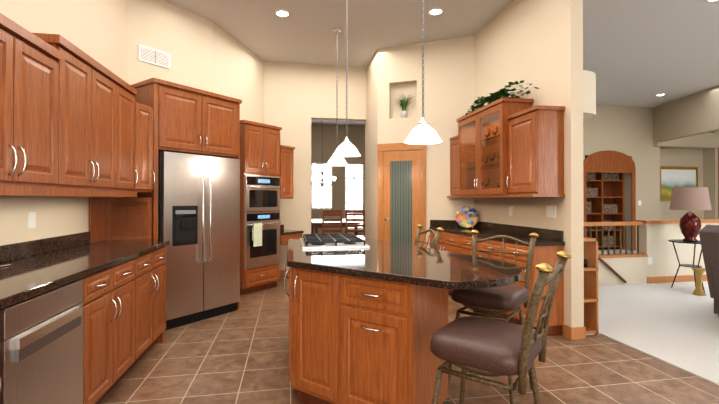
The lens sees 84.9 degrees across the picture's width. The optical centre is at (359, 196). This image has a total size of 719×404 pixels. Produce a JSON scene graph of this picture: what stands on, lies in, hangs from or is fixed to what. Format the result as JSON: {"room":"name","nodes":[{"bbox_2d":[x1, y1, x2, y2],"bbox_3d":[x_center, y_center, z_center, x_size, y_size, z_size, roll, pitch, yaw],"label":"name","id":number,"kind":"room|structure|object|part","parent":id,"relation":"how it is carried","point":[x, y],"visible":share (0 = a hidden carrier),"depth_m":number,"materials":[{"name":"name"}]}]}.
{"room":"kitchen","nodes":[
{"label":"kitchen","id":0,"kind":"room"},
{"bbox_2d":[0,0,718,334],"bbox_3d":[4.979,-0.479,5.704,15.900,3.630,15.350,0,0,-10],"label":"wall","id":1,"kind":"structure","parent":0,"point":[537,43],"depth_m":5.66,"materials":[{"name":"paint"}]},
{"bbox_2d":[28,212,35,227],"bbox_3d":[-2.250,0.158,2.700,0.007,0.110,0.075,0,0,-10],"label":"wall outlet","id":2,"kind":"object","parent":1,"relation":"attached to","point":[31,219],"visible":1,"depth_m":2.70,"materials":[{"name":"white plastic"}]},
{"bbox_2d":[0,13,63,188],"bbox_3d":[-1.928,-0.472,1.971,0.345,0.828,0.800,0,0,-10],"label":"upper cabinet","id":3,"kind":"object","parent":1,"relation":"attached to","point":[31,67],"depth_m":2.13,"materials":[{"name":"brown wood"}]},
{"bbox_2d":[20,33,119,192],"bbox_3d":[-2.069,-0.517,2.759,0.345,0.928,0.800,0,0,-10],"label":"upper cabinet","id":4,"kind":"object","parent":1,"relation":"attached to","point":[67,117],"depth_m":2.74,"materials":[{"name":"brown wood"}]},
{"bbox_2d":[120,78,135,192],"bbox_3d":[-2.175,-0.514,3.349,0.345,0.928,0.400,0,0,-10],"label":"upper cabinet","id":5,"kind":"object","parent":1,"relation":"attached to","point":[127,100],"depth_m":3.41,"materials":[{"name":"brown wood"}]},
{"bbox_2d":[133,102,154,191],"bbox_3d":[-2.035,-0.462,3.714,0.156,0.828,0.248,0,0,-10],"label":"angled door","id":6,"kind":"structure","parent":5,"relation":"attached to","point":[144,142],"depth_m":3.70,"materials":[{"name":"brown wood"}]},
{"bbox_2d":[138,44,169,68],"bbox_3d":[-2.353,-1.611,4.523,0.015,0.180,0.360,0,0,36],"label":"air vent","id":7,"kind":"object","parent":1,"relation":"in","point":[146,54],"visible":1,"depth_m":4.51,"materials":[{"name":"white plastic"}]},
{"bbox_2d":[280,270,288,275],"bbox_3d":[-1.218,1.291,6.684,0.790,0.100,0.012,0,0,-10],"label":"baseboard","id":8,"kind":"structure","parent":1,"relation":"attached to","point":[282,272],"depth_m":6.67,"materials":[{"name":"brown wood"}]},
{"bbox_2d":[280,145,294,198],"bbox_3d":[-1.198,-0.370,6.033,0.357,0.795,0.290,0,0,35],"label":"upper cabinet","id":9,"kind":"object","parent":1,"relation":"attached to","point":[286,168],"visible":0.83,"depth_m":5.93,"materials":[{"name":"brown wood"}]},
{"bbox_2d":[280,225,303,244],"bbox_3d":[-1.198,0.588,6.149,0.498,0.270,0.490,0,0,35],"label":"base cabinet","id":10,"kind":"object","parent":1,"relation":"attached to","point":[286,236],"visible":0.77,"depth_m":6.03,"materials":[{"name":"brown wood"}]},
{"bbox_2d":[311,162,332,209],"bbox_3d":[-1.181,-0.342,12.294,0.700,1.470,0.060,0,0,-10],"label":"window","id":11,"kind":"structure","parent":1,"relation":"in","point":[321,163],"depth_m":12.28,"materials":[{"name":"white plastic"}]},
{"bbox_2d":[383,150,419,246],"bbox_3d":[0.630,0.319,5.923,0.489,2.024,0.293,0,0,-10],"label":"pantry door","id":12,"kind":"structure","parent":1,"relation":"in","point":[401,195],"depth_m":5.92,"materials":[{"name":"brown wood"}]},
{"bbox_2d":[377,143,426,247],"bbox_3d":[0.632,0.262,5.920,0.755,2.150,0.026,0,0,20],"label":"door frame","id":13,"kind":"structure","parent":1,"relation":"attached to","point":[381,148],"depth_m":5.89,"materials":[{"name":"brown wood"}]},
{"bbox_2d":[397,94,413,117],"bbox_3d":[0.660,-1.382,5.956,0.361,0.377,0.190,0,0,20],"label":"potted plant","id":14,"kind":"object","parent":1,"relation":"in","point":[403,104],"visible":0.94,"depth_m":5.96,"materials":[{"name":"green plant"}]},
{"bbox_2d":[447,97,564,197],"bbox_3d":[1.585,-0.523,4.704,0.389,1.055,2.040,0,0,-10],"label":"upper cabinet","id":15,"kind":"object","parent":1,"relation":"attached to","point":[506,147],"visible":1,"depth_m":4.18,"materials":[{"name":"brown wood"}]},
{"bbox_2d":[465,80,539,114],"bbox_3d":[1.609,-1.163,4.695,0.262,0.238,1.637,0,0,-10],"label":"potted plant","id":16,"kind":"object","parent":15,"relation":"on","point":[487,100],"visible":0.58,"depth_m":4.61,"materials":[{"name":"green plant"}]},
{"bbox_2d":[509,206,512,215],"bbox_3d":[1.789,0.165,4.650,0.007,0.110,0.070,0,0,-10],"label":"outlet","id":17,"kind":"object","parent":1,"relation":"attached to","point":[510,210],"visible":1,"depth_m":4.63,"materials":[{"name":"white plastic"}]},
{"bbox_2d":[546,205,555,217],"bbox_3d":[1.917,0.145,3.937,0.007,0.120,0.140,0,0,-10],"label":"light switch","id":18,"kind":"object","parent":1,"relation":"attached to","point":[551,211],"visible":1,"depth_m":3.92,"materials":[{"name":"white plastic"}]},
{"bbox_2d":[563,324,585,338],"bbox_3d":[1.872,1.276,4.927,0.032,0.110,2.562,0,0,-10],"label":"baseboard","id":19,"kind":"structure","parent":1,"relation":"attached to","point":[573,333],"depth_m":3.66,"materials":[{"name":"brown wood"}]},
{"bbox_2d":[583,150,635,250],"bbox_3d":[6.186,0.104,9.739,1.500,2.510,0.024,0,0,-10],"label":"trim","id":20,"kind":"structure","parent":1,"relation":"attached to","point":[608,161],"depth_m":9.76,"materials":[{"name":"brown wood"}]},
{"bbox_2d":[660,166,697,199],"bbox_3d":[8.471,-0.357,10.451,1.250,0.900,0.032,0,0,-10],"label":"framed painting","id":21,"kind":"object","parent":1,"relation":"attached to","point":[671,177],"visible":0.57,"depth_m":10.42,"materials":[{"name":"gold metal"}]},
{"bbox_2d":[718,148,718,217],"bbox_3d":[10.064,-0.017,10.435,1.280,2.760,0.024,0,0,-10],"label":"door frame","id":22,"kind":"structure","parent":1,"relation":"attached to","point":[718,182],"depth_m":10.33,"materials":[{"name":"brown wood"}]},
{"bbox_2d":[98,276,718,403],"bbox_3d":[-0.139,1.360,4.775,5.200,0.060,15.350,0,0,-10],"label":"floor","id":23,"kind":"structure","parent":0,"point":[240,355],"depth_m":2.96,"materials":[{"name":"ceramic tile"},{"name":"grout"}]},
{"bbox_2d":[81,276,87,403],"bbox_3d":[-1.758,0.876,1.783,0.615,0.874,0.653,0,0,-10],"label":"base cabinet","id":24,"kind":"object","parent":23,"relation":"on","point":[85,280],"depth_m":2.18,"materials":[{"name":"brown wood"}]},
{"bbox_2d":[0,279,82,403],"bbox_3d":[-1.450,0.862,1.836,0.049,0.842,0.610,0,0,-10],"label":"dishwasher","id":25,"kind":"object","parent":24,"relation":"in","point":[41,348],"visible":0.88,"depth_m":1.79,"materials":[{"name":"silver metal"}]},
{"bbox_2d":[0,231,168,308],"bbox_3d":[-1.676,0.362,1.308,0.642,0.144,5.955,0,0,-10],"label":"countertop","id":26,"kind":"structure","parent":24,"relation":"on","point":[37,267],"depth_m":2.48,"materials":[{"name":"stone"}]},
{"bbox_2d":[89,197,151,242],"bbox_3d":[-2.245,0.207,3.861,0.421,0.404,0.720,0,0,-10],"label":"appliance garage","id":27,"kind":"object","parent":26,"relation":"on","point":[115,218],"visible":1,"depth_m":3.78,"materials":[{"name":"brown wood"}]},
{"bbox_2d":[88,256,139,403],"bbox_3d":[-1.881,0.880,2.468,0.615,0.874,0.739,0,0,-10],"label":"base cabinet","id":28,"kind":"object","parent":23,"relation":"on","point":[124,315],"depth_m":2.51,"materials":[{"name":"brown wood"}]},
{"bbox_2d":[140,247,165,357],"bbox_3d":[-2.014,0.884,3.212,0.615,0.874,0.772,0,0,-10],"label":"base cabinet","id":29,"kind":"object","parent":23,"relation":"on","point":[152,264],"depth_m":3.25,"materials":[{"name":"brown wood"}]},
{"bbox_2d":[131,78,241,308],"bbox_3d":[-1.960,0.083,4.438,0.657,2.490,1.060,0,0,35],"label":"tall cabinet","id":30,"kind":"object","parent":23,"relation":"on","point":[190,120],"visible":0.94,"depth_m":4.14,"materials":[{"name":"brown wood"}]},
{"bbox_2d":[158,151,239,329],"bbox_3d":[-1.921,0.441,4.427,0.751,1.775,0.916,0,0,35],"label":"fridge","id":31,"kind":"object","parent":23,"relation":"on","point":[199,213],"visible":0.79,"depth_m":4.18,"materials":[{"name":"silver metal"}]},
{"bbox_2d":[240,120,281,294],"bbox_3d":[-1.515,0.151,5.746,0.745,2.370,0.936,0,0,-10],"label":"tall cabinet","id":32,"kind":"object","parent":23,"relation":"on","point":[260,188],"visible":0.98,"depth_m":5.50,"materials":[{"name":"brown wood"}]},
{"bbox_2d":[252,223,261,246],"bbox_3d":[-1.401,0.516,5.382,0.037,0.316,0.150,0,0,35],"label":"oven towel","id":33,"kind":"object","parent":32,"relation":"hanging from","point":[257,234],"visible":0.91,"depth_m":5.36,"materials":[{"name":"beige fabric"}]},
{"bbox_2d":[322,210,341,233],"bbox_3d":[-0.646,0.818,8.756,0.450,1.070,0.486,0,0,-15],"label":"dining chair","id":34,"kind":"object","parent":23,"relation":"on","point":[331,212],"visible":0.5,"depth_m":8.55,"materials":[{"name":"brown wood"}]},
{"bbox_2d":[311,219,359,234],"bbox_3d":[-0.688,0.980,9.995,1.100,0.760,1.800,0,0,-10],"label":"dining table","id":35,"kind":"object","parent":23,"relation":"on","point":[316,223],"visible":0.5,"depth_m":9.19,"materials":[{"name":"brown wood"}]},
{"bbox_2d":[345,210,364,236],"bbox_3d":[-0.057,0.819,8.802,0.450,1.070,0.486,0,0,10],"label":"dining chair","id":36,"kind":"object","parent":23,"relation":"on","point":[354,212],"visible":0.48,"depth_m":8.60,"materials":[{"name":"brown wood"}]},
{"bbox_2d":[287,267,448,403],"bbox_3d":[0.071,0.879,2.309,0.956,0.876,0.655,0,0,-10],"label":"base cabinet","id":37,"kind":"object","parent":23,"relation":"on","point":[357,340],"depth_m":2.22,"materials":[{"name":"brown wood"}]},
{"bbox_2d":[287,236,521,288],"bbox_3d":[0.137,0.424,2.973,1.345,0.038,2.323,0,0,-10],"label":"countertop","id":38,"kind":"structure","parent":37,"relation":"on","point":[398,262],"depth_m":2.34,"materials":[{"name":"stone"}]},
{"bbox_2d":[300,233,369,248],"bbox_3d":[-0.245,0.379,3.446,0.530,0.054,0.740,0,0,-10],"label":"cooktop","id":39,"kind":"object","parent":38,"relation":"in","point":[324,241],"visible":1,"depth_m":3.21,"materials":[{"name":"silver metal"}]},
{"bbox_2d":[414,224,443,248],"bbox_3d":[0.385,0.789,3.427,0.552,1.072,0.488,0,0,-14],"label":"stool","id":40,"kind":"object","parent":23,"relation":"on","point":[436,236],"visible":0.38,"depth_m":3.48,"materials":[{"name":"brown metal"}]},
{"bbox_2d":[448,230,538,403],"bbox_3d":[0.903,0.785,2.690,0.488,1.072,0.552,0,0,38],"label":"stool","id":41,"kind":"object","parent":23,"relation":"on","point":[498,300],"visible":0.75,"depth_m":2.56,"materials":[{"name":"brown leather"}]},
{"bbox_2d":[430,230,563,335],"bbox_3d":[1.479,0.900,4.767,0.573,0.860,2.157,0,0,-10],"label":"buffet","id":42,"kind":"object","parent":23,"relation":"on","point":[455,243],"visible":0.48,"depth_m":3.85,"materials":[{"name":"brown wood"}]},
{"bbox_2d":[429,220,564,245],"bbox_3d":[1.490,0.399,4.759,0.555,0.138,2.176,0,0,-10],"label":"countertop","id":43,"kind":"structure","parent":42,"relation":"on","point":[548,237],"depth_m":4.52,"materials":[{"name":"stone"}]},
{"bbox_2d":[456,206,477,227],"bbox_3d":[1.476,0.277,5.398,0.269,0.295,0.159,0,0,-10],"label":"plate","id":44,"kind":"object","parent":43,"relation":"on","point":[466,216],"visible":1,"depth_m":5.41,"materials":[{"name":"multicoloured ceramic"}]},
{"bbox_2d":[430,251,570,403],"bbox_3d":[0.603,0.779,1.750,0.552,1.072,0.488,0,0,36],"label":"stool","id":45,"kind":"object","parent":23,"relation":"on","point":[485,346],"visible":1,"depth_m":1.63,"materials":[{"name":"brown leather"}]},
{"bbox_2d":[163,0,718,125],"bbox_3d":[4.944,-2.353,5.911,15.900,0.120,15.750,0,0,-10],"label":"ceiling","id":46,"kind":"structure","parent":0,"point":[639,53],"depth_m":5.49,"materials":[{"name":"grey paint"}]},
{"bbox_2d":[275,10,289,16],"bbox_3d":[-0.964,-2.293,4.918,0.190,0.009,0.190,0,0,-10],"label":"recessed light","id":47,"kind":"object","parent":46,"relation":"in","point":[282,13],"visible":1,"depth_m":4.92,"materials":[{"name":"white plastic"}]},
{"bbox_2d":[311,171,335,186],"bbox_3d":[-0.950,-1.260,10.013,0.754,2.018,0.762,0,0,-10],"label":"chandelier","id":48,"kind":"object","parent":46,"relation":"hanging from","point":[322,179],"visible":0.83,"depth_m":9.97,"materials":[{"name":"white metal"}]},
{"bbox_2d":[326,28,347,165],"bbox_3d":[-0.308,-1.366,5.396,0.312,1.859,0.312,0,0,-10],"label":"pendant light","id":49,"kind":"object","parent":46,"relation":"hanging from","point":[336,161],"visible":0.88,"depth_m":5.39,"materials":[{"name":"white glass"}]},
{"bbox_2d":[332,0,360,156],"bbox_3d":[-0.138,-1.375,4.248,0.312,1.854,0.312,0,0,-10],"label":"pendant light","id":50,"kind":"object","parent":46,"relation":"hanging from","point":[346,148],"visible":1,"depth_m":4.23,"materials":[{"name":"white glass"}]},
{"bbox_2d":[404,0,441,144],"bbox_3d":[0.519,-1.378,3.217,0.312,1.859,0.312,0,0,-10],"label":"pendant light","id":51,"kind":"object","parent":46,"relation":"hanging from","point":[423,132],"visible":1,"depth_m":3.20,"materials":[{"name":"white glass"}]},
{"bbox_2d":[428,8,442,15],"bbox_3d":[0.944,-2.294,4.874,0.190,0.009,0.190,0,0,-10],"label":"recessed light","id":52,"kind":"object","parent":46,"relation":"in","point":[435,11],"visible":1,"depth_m":4.87,"materials":[{"name":"white plastic"}]},
{"bbox_2d":[584,219,718,284],"bbox_3d":[5.027,0.851,6.210,6.625,0.975,0.225,0,0,-10],"label":"wall","id":53,"kind":"structure","parent":0,"point":[653,238],"depth_m":6.06,"materials":[{"name":"beige paint"}]},
{"bbox_2d":[648,257,651,264],"bbox_3d":[4.465,0.983,6.042,0.070,0.110,0.007,0,0,-10],"label":"outlet","id":54,"kind":"object","parent":53,"relation":"attached to","point":[649,260],"visible":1,"depth_m":6.04,"materials":[{"name":"white plastic"}]},
{"bbox_2d":[586,248,718,385],"bbox_3d":[7.296,1.363,6.312,11.120,0.072,15.750,0,0,-10],"label":"floor","id":55,"kind":"structure","parent":0,"point":[676,325],"depth_m":4.12,"materials":[{"name":"white carpet"}]},
{"bbox_2d":[584,237,598,334],"bbox_3d":[2.163,0.863,3.946,0.182,0.925,0.400,0,0,-10],"label":"shelf","id":56,"kind":"object","parent":55,"relation":"on","point":[591,324],"visible":0.33,"depth_m":3.81,"materials":[{"name":"cherry wood"},{"name":"dark cherry wood"}]},
{"bbox_2d":[586,172,624,249],"bbox_3d":[6.118,0.186,10.113,1.280,2.350,0.335,0,0,-10],"label":"bookcase","id":57,"kind":"object","parent":55,"relation":"on","point":[604,197],"visible":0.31,"depth_m":10.07,"materials":[{"name":"brown wood"}]},
{"bbox_2d":[668,187,711,291],"bbox_3d":[4.754,0.601,5.652,0.500,1.472,0.500,0,0,-10],"label":"table lamp","id":58,"kind":"object","parent":55,"relation":"on","point":[690,199],"depth_m":5.56,"materials":[{"name":"red ceramic"}]},
{"bbox_3d":[4.754,0.986,5.650,0.500,0.702,0.500,0,0,-10],"label":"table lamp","id":59,"kind":"part","parent":58,"relation":"part of","materials":[{"name":"black metal"}]},
{"bbox_2d":[691,268,705,295],"bbox_3d":[4.590,1.145,5.315,0.160,0.353,0.160,0,0,-10],"label":"floor vase","id":60,"kind":"object","parent":55,"relation":"on","point":[699,290],"visible":0.96,"depth_m":5.29,"materials":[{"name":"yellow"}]},
{"bbox_2d":[699,225,718,314],"bbox_3d":[4.324,0.791,4.020,1.231,0.989,0.960,0,0,-28],"label":"recliner","id":61,"kind":"object","parent":55,"relation":"on","point":[709,237],"visible":1,"depth_m":4.13,"materials":[{"name":"fabric"}]},
{"label":"outside","id":62,"kind":"structure","parent":0,"visible":0},
{"bbox_2d":[312,163,363,228],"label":"dining room window","id":63,"kind":"structure","parent":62,"point":[316,191],"depth_m":12.68,"materials":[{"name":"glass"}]}
]}

